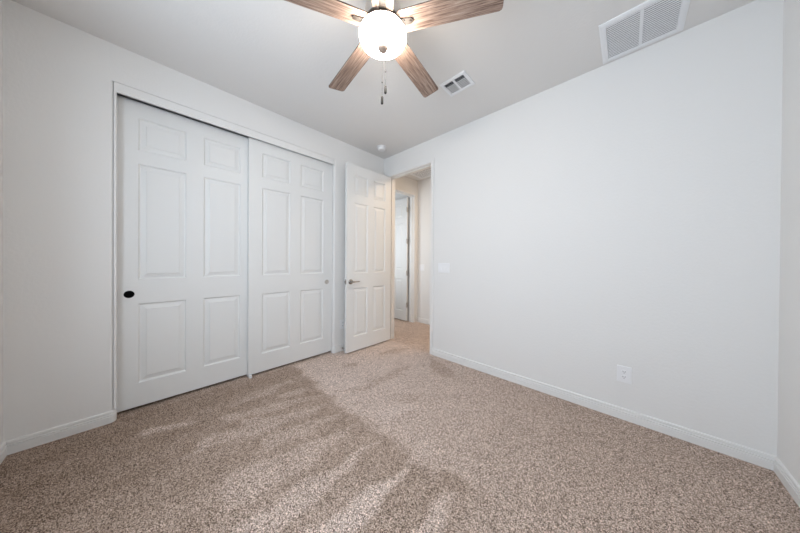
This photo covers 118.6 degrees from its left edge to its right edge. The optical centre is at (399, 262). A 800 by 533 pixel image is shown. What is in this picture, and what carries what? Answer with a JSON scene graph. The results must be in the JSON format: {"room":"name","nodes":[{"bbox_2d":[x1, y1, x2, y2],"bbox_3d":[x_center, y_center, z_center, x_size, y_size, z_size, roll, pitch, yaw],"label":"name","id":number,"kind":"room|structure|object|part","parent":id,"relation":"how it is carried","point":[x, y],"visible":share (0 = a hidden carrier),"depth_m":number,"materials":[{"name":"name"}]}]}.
{"room":"empty bedroom","nodes":[
{"label":"empty bedroom","id":0,"kind":"room"},
{"bbox_2d":[0,0,2,444],"bbox_3d":[-1.249,-0.195,0.268,3.447,2.741,0.120,1,0,44],"label":"wall","id":1,"kind":"structure","parent":0,"point":[1,1],"depth_m":1.41,"materials":[{"name":"white paint"}]},
{"bbox_2d":[0,442,6,463],"bbox_3d":[-1.170,1.134,0.284,3.332,0.084,0.014,1,0,44],"label":"baseboard","id":2,"kind":"structure","parent":1,"relation":"attached to","point":[3,450],"depth_m":1.40,"materials":[{"name":"white paint"}]},
{"bbox_2d":[118,95,247,137],"bbox_3d":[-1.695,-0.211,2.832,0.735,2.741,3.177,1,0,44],"label":"trim","id":3,"kind":"structure","parent":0,"point":[118,95],"depth_m":2.54,"materials":[{"name":"white paint"}]},
{"bbox_2d":[3,0,383,441],"bbox_3d":[-1.388,-0.207,2.539,0.115,2.741,3.177,1,0,44],"label":"wall","id":4,"kind":"structure","parent":0,"point":[59,77],"depth_m":1.58,"materials":[{"name":"white paint"}]},
{"bbox_2d":[113,91,116,408],"bbox_3d":[-2.100,-0.083,1.754,0.058,2.318,0.013,1,0,44],"label":"trim","id":5,"kind":"structure","parent":4,"relation":"attached to","point":[115,93],"depth_m":1.74,"materials":[{"name":"white paint"}]},
{"bbox_2d":[4,344,344,454],"bbox_3d":[-1.326,1.121,2.547,0.044,0.084,3.077,1,0,44],"label":"baseboard","id":6,"kind":"structure","parent":4,"relation":"attached to","point":[15,445],"depth_m":1.57,"materials":[{"name":"white paint"}]},
{"bbox_2d":[116,95,247,412],"bbox_3d":[-1.838,-0.058,2.130,0.038,2.396,0.915,1,0,44],"label":"door","id":7,"kind":"structure","parent":4,"relation":"in","point":[182,182],"depth_m":2.04,"materials":[{"name":"white paint"}]},
{"bbox_3d":[-2.095,0.250,1.839,0.004,0.057,0.057,1,0,44],"label":"finger pull","id":8,"kind":"part","parent":7,"relation":"part of","materials":[{"name":"black metal"}]},
{"bbox_2d":[114,82,333,164],"bbox_3d":[-1.462,-1.276,2.381,0.020,0.068,1.798,1,0,44],"label":"trim","id":9,"kind":"structure","parent":4,"relation":"attached to","point":[122,89],"depth_m":2.12,"materials":[{"name":"white paint"}]},
{"bbox_2d":[247,137,331,374],"bbox_3d":[-1.209,-0.054,2.733,0.038,2.390,0.930,1,0,44],"label":"door","id":10,"kind":"structure","parent":4,"relation":"in","point":[290,193],"depth_m":2.67,"materials":[{"name":"white paint"}]},
{"bbox_2d":[340,319,344,328],"bbox_3d":[-0.754,0.814,3.127,0.008,0.124,0.081,1,0,44],"label":"wall outlet","id":11,"kind":"object","parent":4,"relation":"attached to","point":[342,322],"visible":0.93,"depth_m":3.12,"materials":[{"name":"white plastic"}]},
{"bbox_2d":[12,0,754,180],"bbox_3d":[-0.338,-1.631,2.611,5.682,0.120,4.827,1,0,44],"label":"ceiling","id":12,"kind":"structure","parent":0,"point":[281,57],"depth_m":1.77,"materials":[{"name":"white paint"}]},
{"bbox_2d":[377,145,386,151],"bbox_3d":[-0.250,-1.551,3.253,0.134,0.046,0.134,1,0,44],"label":"smoke detector","id":13,"kind":"object","parent":12,"relation":"attached to","point":[381,148],"visible":1,"depth_m":3.22,"materials":[{"name":"white plastic"}]},
{"bbox_2d":[285,0,503,104],"bbox_3d":[-0.106,-1.290,1.413,1.252,0.548,1.262,1,0,44],"label":"ceiling fan","id":14,"kind":"object","parent":12,"relation":"hanging from","point":[384,26],"visible":1,"depth_m":1.32,"materials":[{"name":"brown wood"}]},
{"bbox_3d":[-0.448,-1.367,1.244,0.558,0.006,0.131,0,11,-21],"label":"blade","id":15,"kind":"part","parent":14,"relation":"part of","materials":[{"name":"brown wood"}]},
{"bbox_3d":[-0.335,-1.368,1.669,0.131,0.006,0.558,-14,9,-38],"label":"blade","id":16,"kind":"part","parent":14,"relation":"part of","materials":[{"name":"brown wood"}]},
{"bbox_3d":[-0.100,-1.293,1.379,0.272,0.084,0.272,1,0,44],"label":"globe","id":17,"kind":"part","parent":14,"relation":"part of","materials":[{"name":"white glass"}]},
{"bbox_3d":[-0.079,-1.363,1.005,0.131,0.006,0.558,11,0,-3],"label":"blade","id":18,"kind":"part","parent":14,"relation":"part of","materials":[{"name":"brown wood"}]},
{"bbox_3d":[0.105,-1.365,1.692,0.131,0.006,0.558,-12,-7,32],"label":"blade","id":19,"kind":"part","parent":14,"relation":"part of","materials":[{"name":"brown wood"}]},
{"bbox_3d":[0.262,-1.362,1.282,0.558,0.006,0.131,0,-10,15],"label":"blade","id":20,"kind":"part","parent":14,"relation":"part of","materials":[{"name":"brown wood"}]},
{"bbox_2d":[410,168,430,178],"bbox_3d":[0.436,-1.569,4.080,0.622,0.010,0.568,1,0,44],"label":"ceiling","id":21,"kind":"structure","parent":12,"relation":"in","point":[425,173],"depth_m":4.25,"materials":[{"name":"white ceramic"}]},
{"bbox_2d":[439,70,474,96],"bbox_3d":[0.503,-1.557,2.088,0.242,0.013,0.200,1,0,44],"label":"ceiling vent","id":22,"kind":"object","parent":12,"relation":"in","point":[462,80],"visible":1,"depth_m":2.08,"materials":[{"name":"white metal"}]},
{"bbox_2d":[598,0,689,63],"bbox_3d":[1.597,-1.548,1.575,0.409,0.010,0.415,1,0,44],"label":"ceiling vent","id":23,"kind":"object","parent":12,"relation":"in","point":[649,22],"visible":1,"depth_m":1.56,"materials":[{"name":"white metal"}]},
{"bbox_2d":[0,318,799,532],"bbox_3d":[-0.429,1.269,2.659,5.532,0.200,4.877,1,0,44],"label":"floor","id":24,"kind":"structure","parent":0,"point":[393,435],"depth_m":1.37,"materials":[{"name":"carpet"}]},
{"bbox_2d":[395,187,415,322],"bbox_3d":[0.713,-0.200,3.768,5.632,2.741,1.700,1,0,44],"label":"door frame","id":25,"kind":"structure","parent":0,"point":[397,195],"depth_m":4.68,"materials":[{"name":"white paint"}]},
{"bbox_2d":[394,197,408,320],"bbox_3d":[-0.120,-0.059,4.865,0.728,2.402,0.065,1,0,44],"label":"door","id":26,"kind":"structure","parent":25,"relation":"in","point":[401,205],"depth_m":4.73,"materials":[{"name":"white paint"}]},
{"bbox_2d":[395,176,417,317],"bbox_3d":[-0.091,-0.208,4.277,0.115,2.741,1.130,1,0,44],"label":"wall","id":27,"kind":"structure","parent":0,"point":[405,183],"depth_m":4.57,"materials":[{"name":"white paint"}]},
{"bbox_2d":[417,178,430,319],"bbox_3d":[1.634,-0.192,3.484,3.707,2.741,0.100,1,0,44],"label":"wall","id":28,"kind":"structure","parent":0,"point":[424,186],"depth_m":4.53,"materials":[{"name":"white paint"}]},
{"bbox_2d":[419,264,423,270],"bbox_3d":[0.415,0.105,4.570,0.120,0.118,0.008,1,0,44],"label":"light switch","id":29,"kind":"object","parent":28,"relation":"attached to","point":[421,266],"visible":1,"depth_m":4.57,"materials":[{"name":"white plastic"}]},
{"bbox_2d":[415,317,429,324],"bbox_3d":[1.017,1.133,3.300,2.860,0.084,1.015,1,0,44],"label":"baseboard","id":30,"kind":"structure","parent":28,"relation":"attached to","point":[421,320],"depth_m":4.54,"materials":[{"name":"white paint"}]},
{"bbox_2d":[384,0,783,455],"bbox_3d":[0.997,-0.192,2.540,3.567,2.741,0.115,1,0,44],"label":"wall","id":31,"kind":"structure","parent":0,"point":[625,211],"depth_m":1.75,"materials":[{"name":"white paint"}]},
{"bbox_2d":[344,162,390,352],"bbox_3d":[-0.418,-0.053,3.264,0.144,2.402,0.787,1,0,44],"label":"door","id":32,"kind":"structure","parent":31,"relation":"in","point":[367,192],"depth_m":3.22,"materials":[{"name":"white paint"}]},
{"bbox_2d":[387,158,433,354],"bbox_3d":[0.153,-0.074,3.345,0.864,2.487,0.137,1,0,44],"label":"trim","id":33,"kind":"structure","parent":31,"relation":"attached to","point":[429,163],"depth_m":3.33,"materials":[{"name":"white paint"}]},
{"bbox_2d":[438,263,449,272],"bbox_3d":[0.532,0.071,2.897,0.162,0.118,0.010,1,0,44],"label":"light switch","id":34,"kind":"object","parent":31,"relation":"attached to","point":[442,267],"visible":1,"depth_m":2.89,"materials":[{"name":"white plastic"}]},
{"bbox_2d":[432,348,775,470],"bbox_3d":[0.947,1.137,2.498,3.319,0.084,0.014,1,0,44],"label":"baseboard","id":35,"kind":"structure","parent":31,"relation":"attached to","point":[766,460],"depth_m":1.75,"materials":[{"name":"white paint"}]},
{"bbox_2d":[617,365,631,383],"bbox_3d":[1.691,0.848,1.794,0.081,0.124,0.008,1,0,44],"label":"wall outlet","id":36,"kind":"object","parent":31,"relation":"attached to","point":[624,374],"visible":1,"depth_m":1.79,"materials":[{"name":"white plastic"}]},
{"bbox_2d":[777,0,799,484],"bbox_3d":[1.103,-0.179,0.152,0.120,2.741,3.197,1,0,44],"label":"wall","id":37,"kind":"structure","parent":0,"point":[788,429],"depth_m":1.27,"materials":[{"name":"white paint"}]},
{"bbox_2d":[774,456,799,507],"bbox_3d":[1.087,1.149,0.249,0.014,0.084,3.077,1,0,44],"label":"baseboard","id":38,"kind":"structure","parent":37,"relation":"attached to","point":[792,486],"depth_m":1.24,"materials":[{"name":"white paint"}]}
]}

